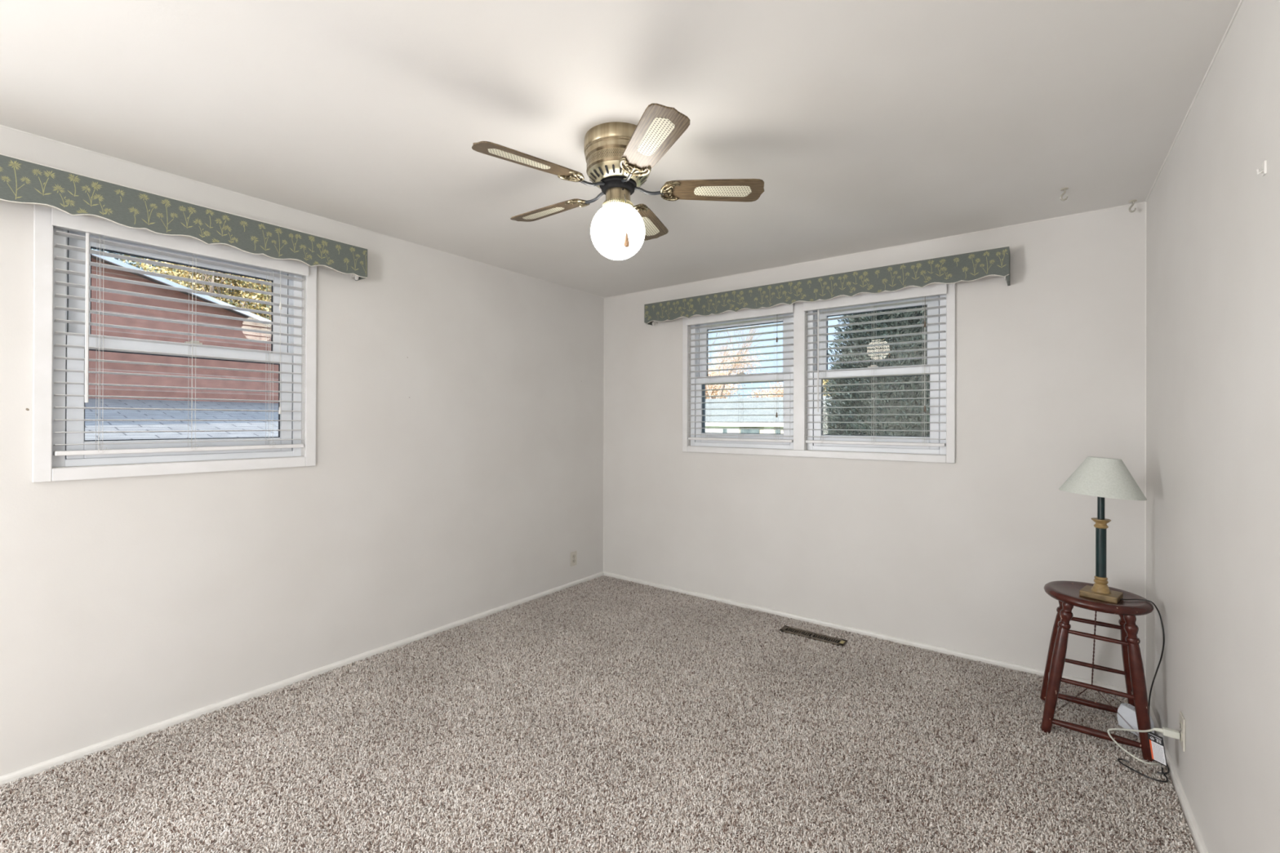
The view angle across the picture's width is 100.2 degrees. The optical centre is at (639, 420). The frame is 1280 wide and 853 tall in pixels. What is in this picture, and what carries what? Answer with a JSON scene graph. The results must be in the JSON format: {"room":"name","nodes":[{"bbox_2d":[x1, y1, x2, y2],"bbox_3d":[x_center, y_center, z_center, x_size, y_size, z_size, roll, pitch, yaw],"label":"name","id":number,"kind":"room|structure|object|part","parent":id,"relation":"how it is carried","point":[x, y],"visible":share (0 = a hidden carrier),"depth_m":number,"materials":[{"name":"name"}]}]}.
{"room":"empty bedroom","nodes":[
{"label":"empty bedroom","id":0,"kind":"room"},
{"bbox_2d":[0,125,604,776],"bbox_3d":[-2.492,0.101,1.969,0.170,2.590,7.370,0,0,37],"label":"wall","id":1,"kind":"structure","parent":0,"point":[128,604],"depth_m":2.88,"materials":[{"name":"paint"}]},
{"bbox_2d":[31,204,316,482],"bbox_3d":[-2.086,-0.307,2.492,0.183,1.094,0.996,0,0,37],"label":"window","id":2,"kind":"structure","parent":1,"relation":"in","point":[45,264],"depth_m":2.25,"materials":[{"name":"white plastic"}]},
{"bbox_3d":[-2.101,-0.533,2.505,0.030,0.482,0.793,0,0,37],"label":"sash","id":3,"kind":"part","parent":2,"relation":"part of","materials":[{"name":"white plastic"}]},
{"bbox_3d":[-2.070,-0.097,2.480,0.034,0.510,0.809,0,0,37],"label":"sash","id":4,"kind":"part","parent":2,"relation":"part of","materials":[{"name":"white plastic"}]},
{"bbox_2d":[51,208,308,455],"bbox_3d":[-2.023,-0.341,2.445,0.074,0.965,0.906,0,0,37],"label":"window blind","id":5,"kind":"object","parent":2,"relation":"attached to","point":[89,225],"visible":0.97,"depth_m":2.35,"materials":[{"name":"white paint"}]},
{"bbox_3d":[-2.032,0.133,2.450,0.050,0.018,0.880,0,0,37],"label":"rail","id":6,"kind":"part","parent":5,"relation":"part of","materials":[{"name":"white paint"}]},
{"bbox_3d":[-2.033,-0.307,2.445,0.059,0.890,0.630,0,0,37],"label":"ladder cord","id":7,"kind":"part","parent":5,"relation":"part of","materials":[{"name":"white fabric"}]},
{"bbox_3d":[-1.806,-0.405,2.687,0.003,0.690,0.002,0,0,37],"label":"lift cord","id":8,"kind":"part","parent":5,"relation":"part of","materials":[{"name":"white fabric"}]},
{"bbox_3d":[-1.805,-0.668,2.687,0.003,0.165,0.002,0,0,37],"label":"lift cord","id":9,"kind":"part","parent":5,"relation":"part of","materials":[{"name":"white fabric"}]},
{"bbox_2d":[0,153,367,280],"bbox_3d":[-1.977,-0.865,2.412,0.120,0.164,1.432,0,0,37],"label":"valance","id":10,"kind":"object","parent":1,"relation":"attached to","point":[21,181],"visible":1,"depth_m":2.27,"materials":[{"name":"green fabric"}]},
{"bbox_2d":[30,203,358,279],"bbox_3d":[-1.990,-0.808,2.431,0.077,0.057,1.377,0,0,37],"label":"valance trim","id":11,"kind":"structure","parent":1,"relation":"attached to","point":[356,277],"depth_m":2.37,"materials":[{"name":"fabric"}]},
{"bbox_2d":[0,571,603,787],"bbox_3d":[-2.473,1.340,1.842,0.015,0.036,7.199,0,0,37],"label":"baseboard","id":12,"kind":"structure","parent":1,"relation":"attached to","point":[33,770],"depth_m":2.59,"materials":[{"name":"paint"}]},
{"bbox_2d":[0,124,603,297],"bbox_3d":[-2.470,-1.094,1.852,0.008,0.007,7.200,0,0,37],"label":"trim","id":13,"kind":"structure","parent":1,"relation":"attached to","point":[0,125],"depth_m":2.59,"materials":[{"name":"paint"}]},
{"bbox_2d":[570,551,577,566],"bbox_3d":[-0.548,1.145,4.422,0.008,0.116,0.072,0,0,37],"label":"wall outlet","id":14,"kind":"object","parent":1,"relation":"attached to","point":[573,554],"visible":1,"depth_m":4.42,"materials":[{"name":"beige plastic"}]},
{"bbox_2d":[603,297,604,570],"bbox_3d":[-0.319,0.125,4.731,0.007,2.410,0.008,0,0,37],"label":"trim","id":15,"kind":"structure","parent":1,"relation":"attached to","point":[604,298],"depth_m":4.73,"materials":[{"name":"paint"}]},
{"bbox_2d":[0,577,1198,852],"bbox_3d":[-1.075,1.454,0.797,3.847,0.188,7.540,0,0,37],"label":"floor","id":16,"kind":"structure","parent":0,"point":[504,644],"depth_m":2.07,"materials":[{"name":"carpet"}]},
{"bbox_2d":[0,575,1197,852],"bbox_3d":[0.037,1.361,2.284,3.472,0.013,3.450,0,0,37],"label":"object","id":17,"kind":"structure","parent":16,"relation":"on","point":[857,646],"depth_m":2.18,"materials":[{"name":"beige carpet"}]},
{"bbox_2d":[1040,580,1154,762],"bbox_3d":[2.011,1.064,2.372,0.380,0.617,0.394,0,0,37],"label":"stool","id":18,"kind":"object","parent":17,"relation":"on","point":[1067,593],"visible":0.98,"depth_m":2.32,"materials":[{"name":"paint"}]},
{"bbox_3d":[1.985,1.081,2.558,0.046,0.584,0.151,0,0,-8],"label":"leg","id":19,"kind":"part","parent":18,"relation":"part of","materials":[{"name":"paint"}]},
{"bbox_3d":[1.829,1.080,2.346,0.125,0.583,0.046,0,0,8],"label":"leg","id":20,"kind":"part","parent":18,"relation":"part of","materials":[{"name":"paint"}]},
{"bbox_3d":[2.009,0.780,2.358,0.368,0.049,0.368,0,0,37],"label":"seat","id":21,"kind":"part","parent":18,"relation":"part of","materials":[{"name":"paint"}]},
{"bbox_2d":[1058,456,1164,709],"bbox_3d":[2.065,0.758,2.325,0.396,1.193,0.292,0,0,16],"label":"table lamp","id":22,"kind":"object","parent":18,"relation":"on","point":[1101,477],"visible":0.96,"depth_m":2.29,"materials":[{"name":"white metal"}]},
{"bbox_3d":[2.016,0.248,2.341,0.292,0.174,0.292,0,0,37],"label":"lamp shade","id":23,"kind":"part","parent":22,"relation":"part of","materials":[{"name":"fabric"}]},
{"bbox_3d":[2.166,1.057,2.329,0.133,0.597,0.283,0,0,37],"label":"power cord","id":24,"kind":"part","parent":22,"relation":"part of","materials":[{"name":"black plastic"}]},
{"bbox_3d":[2.196,1.085,2.403,0.136,0.576,0.046,0,0,-23],"label":"leg","id":25,"kind":"part","parent":18,"relation":"part of","materials":[{"name":"paint"}]},
{"bbox_3d":[2.034,1.084,2.184,0.046,0.573,0.097,0,0,-26],"label":"leg","id":26,"kind":"part","parent":18,"relation":"part of","materials":[{"name":"paint"}]},
{"bbox_2d":[1116,702,1154,737],"bbox_3d":[2.165,1.312,2.339,0.060,0.098,0.124,0,0,-5],"label":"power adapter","id":27,"kind":"object","parent":17,"relation":"on","point":[1127,711],"visible":0.62,"depth_m":2.35,"materials":[{"name":"white plastic"}]},
{"bbox_2d":[1117,758,1169,782],"bbox_3d":[1.967,1.344,2.068,0.156,0.031,0.120,0,0,17],"label":"electrical cord","id":28,"kind":"object","parent":17,"relation":"on","point":[1118,759],"visible":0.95,"depth_m":2.05,"materials":[{"name":"black plastic"}]},
{"bbox_2d":[1107,727,1180,767],"bbox_3d":[1.996,1.246,2.144,0.184,0.225,0.383,0,0,37],"label":"extension cord","id":29,"kind":"object","parent":17,"relation":"on","point":[1157,753],"visible":1,"depth_m":2.00,"materials":[{"name":"white plastic"}]},
{"bbox_3d":[1.996,1.254,2.156,0.168,0.209,0.364,0,0,37],"label":"cord","id":30,"kind":"part","parent":29,"relation":"part of","materials":[{"name":"white plastic"}]},
{"bbox_2d":[778,625,847,646],"bbox_3d":[1.090,1.364,3.383,0.403,0.017,0.095,0,0,37],"label":"floor vent","id":31,"kind":"object","parent":16,"relation":"in","point":[811,635],"visible":1,"depth_m":3.38,"materials":[{"name":"brown metal"}]},
{"bbox_2d":[0,0,1239,297],"bbox_3d":[-1.067,-1.152,0.803,3.847,0.120,7.540,0,0,37],"label":"ceiling","id":32,"kind":"structure","parent":0,"point":[865,125],"depth_m":1.85,"materials":[{"name":"paint"}]},
{"bbox_2d":[471,102,764,260],"bbox_3d":[-0.041,-0.856,2.080,1.050,0.460,1.091,0,0,-1],"label":"ceiling fan","id":33,"kind":"object","parent":32,"relation":"hanging from","point":[620,157],"visible":1,"depth_m":1.99,"materials":[{"name":"gold metal"}]},
{"bbox_3d":[-0.385,-0.897,1.856,0.392,0.034,0.135,0,0,-37],"label":"blade","id":34,"kind":"part","parent":33,"relation":"part of","materials":[{"name":"brown wood"}]},
{"bbox_3d":[-0.391,-0.896,2.295,0.392,0.034,0.135,0,0,35],"label":"blade","id":35,"kind":"part","parent":33,"relation":"part of","materials":[{"name":"brown wood"}]},
{"bbox_3d":[-0.177,-0.893,2.011,0.118,0.033,0.012,0,0,-37],"label":"bracket arm","id":36,"kind":"part","parent":33,"relation":"part of","materials":[{"name":"metal"}]},
{"bbox_3d":[-0.178,-0.893,2.145,0.118,0.033,0.012,0,0,35],"label":"bracket arm","id":37,"kind":"part","parent":33,"relation":"part of","materials":[{"name":"metal"}]},
{"bbox_2d":[587,160,648,189],"bbox_3d":[-0.085,-0.935,2.080,0.236,0.038,0.236,0,0,37],"label":"vent","id":38,"kind":"object","parent":33,"relation":"attached to","point":[604,171],"depth_m":2.01,"materials":[{"name":"gold metal"}]},
{"bbox_3d":[-0.086,-0.730,2.079,0.211,0.208,0.211,0,0,37],"label":"globe","id":39,"kind":"part","parent":33,"relation":"part of","materials":[{"name":"white glass"}]},
{"bbox_3d":[-0.054,-0.773,2.002,0.005,0.171,0.062,0,0,-9],"label":"pull chain","id":40,"kind":"part","parent":33,"relation":"part of","materials":[{"name":"gold metal"}]},
{"bbox_3d":[-0.049,-0.893,1.972,0.012,0.033,0.118,0,0,-19],"label":"bracket arm","id":41,"kind":"part","parent":33,"relation":"part of","materials":[{"name":"metal"}]},
{"bbox_3d":[0.028,-0.892,2.081,0.118,0.033,0.012,0,0,-1],"label":"bracket arm","id":42,"kind":"part","parent":33,"relation":"part of","materials":[{"name":"metal"}]},
{"bbox_3d":[0.026,-0.894,2.437,0.135,0.034,0.392,0,0,17],"label":"blade","id":43,"kind":"part","parent":33,"relation":"part of","materials":[{"name":"brown wood"}]},
{"bbox_3d":[0.035,-0.896,1.725,0.135,0.034,0.392,0,0,-19],"label":"blade","id":44,"kind":"part","parent":33,"relation":"part of","materials":[{"name":"brown wood"}]},
{"bbox_3d":[0.289,-0.894,2.084,0.392,0.034,0.135,0,0,-1],"label":"blade","id":45,"kind":"part","parent":33,"relation":"part of","materials":[{"name":"brown wood"}]},
{"bbox_2d":[1059,186,1068,200],"bbox_3d":[1.977,-1.050,2.495,0.032,0.057,0.032,0,0,37],"label":"ceiling hook","id":46,"kind":"object","parent":32,"relation":"attached to","point":[1064,189],"visible":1,"depth_m":2.49,"materials":[{"name":"beige metal"}]},
{"bbox_3d":[1.977,-1.075,2.495,0.032,0.005,0.032,0,0,37],"label":"hook plate","id":47,"kind":"part","parent":46,"relation":"part of","materials":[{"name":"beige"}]},
{"bbox_2d":[1128,200,1137,212],"bbox_3d":[2.419,-1.048,2.628,0.032,0.057,0.032,0,0,37],"label":"ceiling hook","id":48,"kind":"object","parent":32,"relation":"attached to","point":[1131,201],"visible":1,"depth_m":2.62,"materials":[{"name":"beige metal"}]},
{"bbox_2d":[603,202,1145,688],"bbox_3d":[1.136,0.117,3.751,3.507,2.590,0.170,0,0,37],"label":"wall","id":49,"kind":"structure","parent":0,"point":[961,556],"depth_m":3.12,"materials":[{"name":"paint"}]},
{"bbox_2d":[690,313,793,449],"bbox_3d":[0.782,-0.292,4.033,0.851,0.993,0.135,0,0,37],"label":"window","id":50,"kind":"structure","parent":49,"relation":"in","point":[771,445],"depth_m":4.02,"materials":[{"name":"white plastic"}]},
{"bbox_3d":[0.807,-0.294,4.066,0.757,0.937,0.042,0,0,37],"label":"storm frame","id":51,"kind":"part","parent":50,"relation":"part of","materials":[{"name":"black metal"}]},
{"bbox_3d":[0.755,-0.082,3.997,0.768,0.513,0.034,0,0,37],"label":"sash","id":52,"kind":"part","parent":50,"relation":"part of","materials":[{"name":"white plastic"}]},
{"bbox_3d":[0.780,-0.519,4.030,0.752,0.482,0.030,0,0,37],"label":"sash","id":53,"kind":"part","parent":50,"relation":"part of","materials":[{"name":"white plastic"}]},
{"bbox_2d":[682,283,955,463],"bbox_3d":[1.137,-0.291,3.738,1.864,1.085,0.183,0,0,37],"label":"window","id":54,"kind":"structure","parent":49,"relation":"in","point":[799,315],"depth_m":3.48,"materials":[{"name":"white plastic"}]},
{"bbox_2d":[685,303,793,442],"bbox_3d":[0.720,-0.328,3.952,0.865,0.965,0.074,0,0,37],"label":"window blind","id":55,"kind":"object","parent":54,"relation":"attached to","point":[781,309],"visible":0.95,"depth_m":3.93,"materials":[{"name":"white paint"}]},
{"bbox_3d":[0.725,0.145,3.958,0.839,0.018,0.050,0,0,37],"label":"rail","id":56,"kind":"part","parent":55,"relation":"part of","materials":[{"name":"white paint"}]},
{"bbox_3d":[0.749,-0.294,3.940,0.570,0.890,0.059,0,0,37],"label":"ladder cord","id":57,"kind":"part","parent":55,"relation":"part of","materials":[{"name":"white fabric"}]},
{"bbox_3d":[0.956,-0.394,3.739,0.002,0.690,0.003,0,0,37],"label":"lift cord","id":58,"kind":"part","parent":55,"relation":"part of","materials":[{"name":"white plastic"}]},
{"bbox_2d":[803,283,946,446],"bbox_3d":[1.463,-0.327,3.397,0.852,0.965,0.074,0,0,37],"label":"window blind","id":59,"kind":"object","parent":54,"relation":"attached to","point":[935,290],"visible":0.99,"depth_m":3.37,"materials":[{"name":"white paint"}]},
{"bbox_3d":[1.473,-0.293,3.398,0.631,0.890,0.059,0,0,37],"label":"ladder cord","id":60,"kind":"part","parent":59,"relation":"part of","materials":[{"name":"white fabric"}]},
{"bbox_3d":[1.468,0.146,3.403,0.826,0.018,0.050,0,0,37],"label":"rail","id":61,"kind":"part","parent":59,"relation":"part of","materials":[{"name":"white paint"}]},
{"bbox_3d":[1.525,-0.291,3.478,0.838,0.993,0.135,0,0,37],"label":"frame","id":62,"kind":"part","parent":54,"relation":"part of","materials":[{"name":"white plastic"}]},
{"bbox_3d":[1.498,-0.081,3.442,0.755,0.513,0.034,0,0,37],"label":"sash","id":63,"kind":"part","parent":54,"relation":"part of","materials":[{"name":"white plastic"}]},
{"bbox_3d":[1.523,-0.518,3.475,0.739,0.482,0.030,0,0,37],"label":"sash","id":64,"kind":"part","parent":54,"relation":"part of","materials":[{"name":"white plastic"}]},
{"bbox_2d":[644,245,1009,325],"bbox_3d":[1.042,-0.841,3.644,2.428,0.188,0.120,0,0,37],"label":"valance","id":65,"kind":"object","parent":49,"relation":"attached to","point":[974,265],"visible":1,"depth_m":3.38,"materials":[{"name":"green fabric"}]},
{"bbox_2d":[652,275,1006,325],"bbox_3d":[1.064,-0.795,3.654,2.377,0.057,0.077,0,0,37],"label":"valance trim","id":66,"kind":"structure","parent":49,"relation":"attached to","point":[1005,277],"depth_m":3.43,"materials":[{"name":"fabric"}]},
{"bbox_2d":[603,571,1126,693],"bbox_3d":[1.077,1.356,3.674,3.505,0.036,0.015,0,0,37],"label":"baseboard","id":67,"kind":"structure","parent":49,"relation":"attached to","point":[1020,668],"depth_m":3.37,"materials":[{"name":"paint"}]},
{"bbox_2d":[605,201,1145,297],"bbox_3d":[1.089,-1.078,3.685,3.506,0.007,0.008,0,0,37],"label":"trim","id":68,"kind":"structure","parent":49,"relation":"attached to","point":[1142,202],"depth_m":3.26,"materials":[{"name":"paint"}]},
{"bbox_2d":[1144,202,1146,681],"bbox_3d":[2.488,0.129,2.633,0.007,2.410,0.008,0,0,37],"label":"trim","id":69,"kind":"structure","parent":49,"relation":"attached to","point":[1145,202],"depth_m":2.63,"materials":[{"name":"paint"}]},
{"bbox_2d":[1146,0,1279,852],"bbox_3d":[0.452,0.105,-0.233,0.170,2.590,7.370,0,0,37],"label":"wall","id":70,"kind":"structure","parent":0,"point":[1213,222],"depth_m":1.54,"materials":[{"name":"paint"}]},
{"bbox_2d":[1147,698,1208,852],"bbox_3d":[0.323,1.344,-0.249,0.015,0.036,7.199,0,0,37],"label":"baseboard","id":71,"kind":"structure","parent":70,"relation":"attached to","point":[1198,841],"depth_m":1.89,"materials":[{"name":"paint"}]},
{"bbox_2d":[1178,711,1185,751],"bbox_3d":[1.966,1.129,1.943,0.008,0.116,0.072,0,0,37],"label":"wall outlet","id":72,"kind":"object","parent":70,"relation":"attached to","point":[1182,721],"visible":1,"depth_m":1.93,"materials":[{"name":"beige plastic"}]},
{"bbox_2d":[1179,720,1182,741],"bbox_3d":[1.964,1.129,1.944,0.002,0.068,0.033,0,0,37],"label":"receptacle","id":73,"kind":"object","parent":72,"relation":"attached to","point":[1180,721],"depth_m":1.94,"materials":[{"name":"beige plastic"}]},
{"bbox_2d":[1145,0,1243,202],"bbox_3d":[0.337,-1.090,-0.247,0.008,0.007,7.200,0,0,37],"label":"trim","id":74,"kind":"structure","parent":70,"relation":"attached to","point":[1241,1],"depth_m":1.72,"materials":[{"name":"paint"}]},
{"bbox_2d":[1256,160,1266,176],"bbox_3d":[1.442,-0.583,1.243,0.014,0.030,0.018,0,0,37],"label":"wall hook","id":75,"kind":"object","parent":70,"relation":"attached to","point":[1264,171],"visible":1,"depth_m":1.24,"materials":[{"name":"paint"}]},
{"label":"outside","id":76,"kind":"structure","parent":0,"visible":0},
{"bbox_3d":[2.632,2.614,33.731,110.000,0.250,130.000,0,0,37],"label":"lawn","id":77,"kind":"structure","parent":76,"visible":0},
{"bbox_2d":[92,248,262,303],"bbox_3d":[-20.112,-4.531,23.730,10.155,14.173,9.771,0,0,15],"label":"pine","id":78,"kind":"object","parent":77,"relation":"on","point":[126,261],"visible":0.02,"depth_m":22.05,"materials":[{"name":"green plant"}]},
{"bbox_2d":[84,253,278,439],"bbox_3d":[-8.947,-0.444,4.507,10.450,5.650,17.300,0,0,37],"label":"neighboring building","id":79,"kind":"structure","parent":77,"relation":"on","point":[90,414],"depth_m":6.00,"materials":[{"name":"red"}]},
{"bbox_3d":[-5.330,-1.542,6.178,0.040,3.161,10.300,0,0,37],"label":"rake trim","id":80,"kind":"part","parent":79,"relation":"part of","materials":[{"name":"white wood"}]},
{"bbox_2d":[120,254,271,319],"bbox_3d":[-13.261,-2.015,16.726,8.229,9.162,6.953,0,0,-36],"label":"tree","id":81,"kind":"object","parent":77,"relation":"on","point":[174,272],"visible":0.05,"depth_m":15.73,"materials":[{"name":"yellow plant"}]},
{"bbox_2d":[705,362,752,399],"bbox_3d":[6.489,-1.895,57.955,10.954,9.243,12.676,0,0,5],"label":"autumn tree","id":82,"kind":"object","parent":77,"relation":"on","point":[716,392],"visible":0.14,"depth_m":55.50,"materials":[{"name":"orange plant"}]},
{"bbox_2d":[705,324,771,399],"bbox_3d":[7.271,-4.212,46.220,7.898,13.820,9.183,0,0,13],"label":"bare tree","id":83,"kind":"object","parent":77,"relation":"on","point":[737,358],"visible":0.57,"depth_m":45.24,"materials":[{"name":"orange plant"}]},
{"bbox_2d":[742,382,783,397],"bbox_3d":[14.815,-0.602,56.378,8.745,6.710,8.329,0,0,-41],"label":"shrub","id":84,"kind":"object","parent":77,"relation":"on","point":[780,390],"visible":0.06,"depth_m":55.29,"materials":[{"name":"green plant"}]},
{"bbox_2d":[705,395,838,434],"bbox_3d":[5.000,0.582,37.895,18.400,4.150,8.110,0,0,37],"label":"house","id":85,"kind":"structure","parent":77,"relation":"on","point":[773,404],"depth_m":33.20,"materials":[{"name":"beige"}]},
{"bbox_3d":[5.054,1.520,33.127,2.400,2.250,0.065,0,0,37],"label":"white panel","id":86,"kind":"part","parent":85,"relation":"part of","materials":[{"name":"white paint"}]},
{"bbox_3d":[7.537,1.524,31.271,0.600,2.250,0.065,0,0,37],"label":"white panel","id":87,"kind":"part","parent":85,"relation":"part of","materials":[{"name":"white paint"}]},
{"bbox_2d":[822,365,835,395],"bbox_3d":[14.032,-0.914,41.926,6.022,7.265,7.449,0,0,37],"label":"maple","id":88,"kind":"object","parent":77,"relation":"on","point":[824,380],"visible":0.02,"depth_m":41.72,"materials":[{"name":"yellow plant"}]},
{"bbox_2d":[822,306,929,436],"bbox_3d":[5.017,-1.724,10.316,4.918,8.428,4.705,0,0,-34],"label":"tree","id":89,"kind":"object","parent":77,"relation":"on","point":[907,394],"visible":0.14,"depth_m":9.45,"materials":[{"name":"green plant"}]}
]}

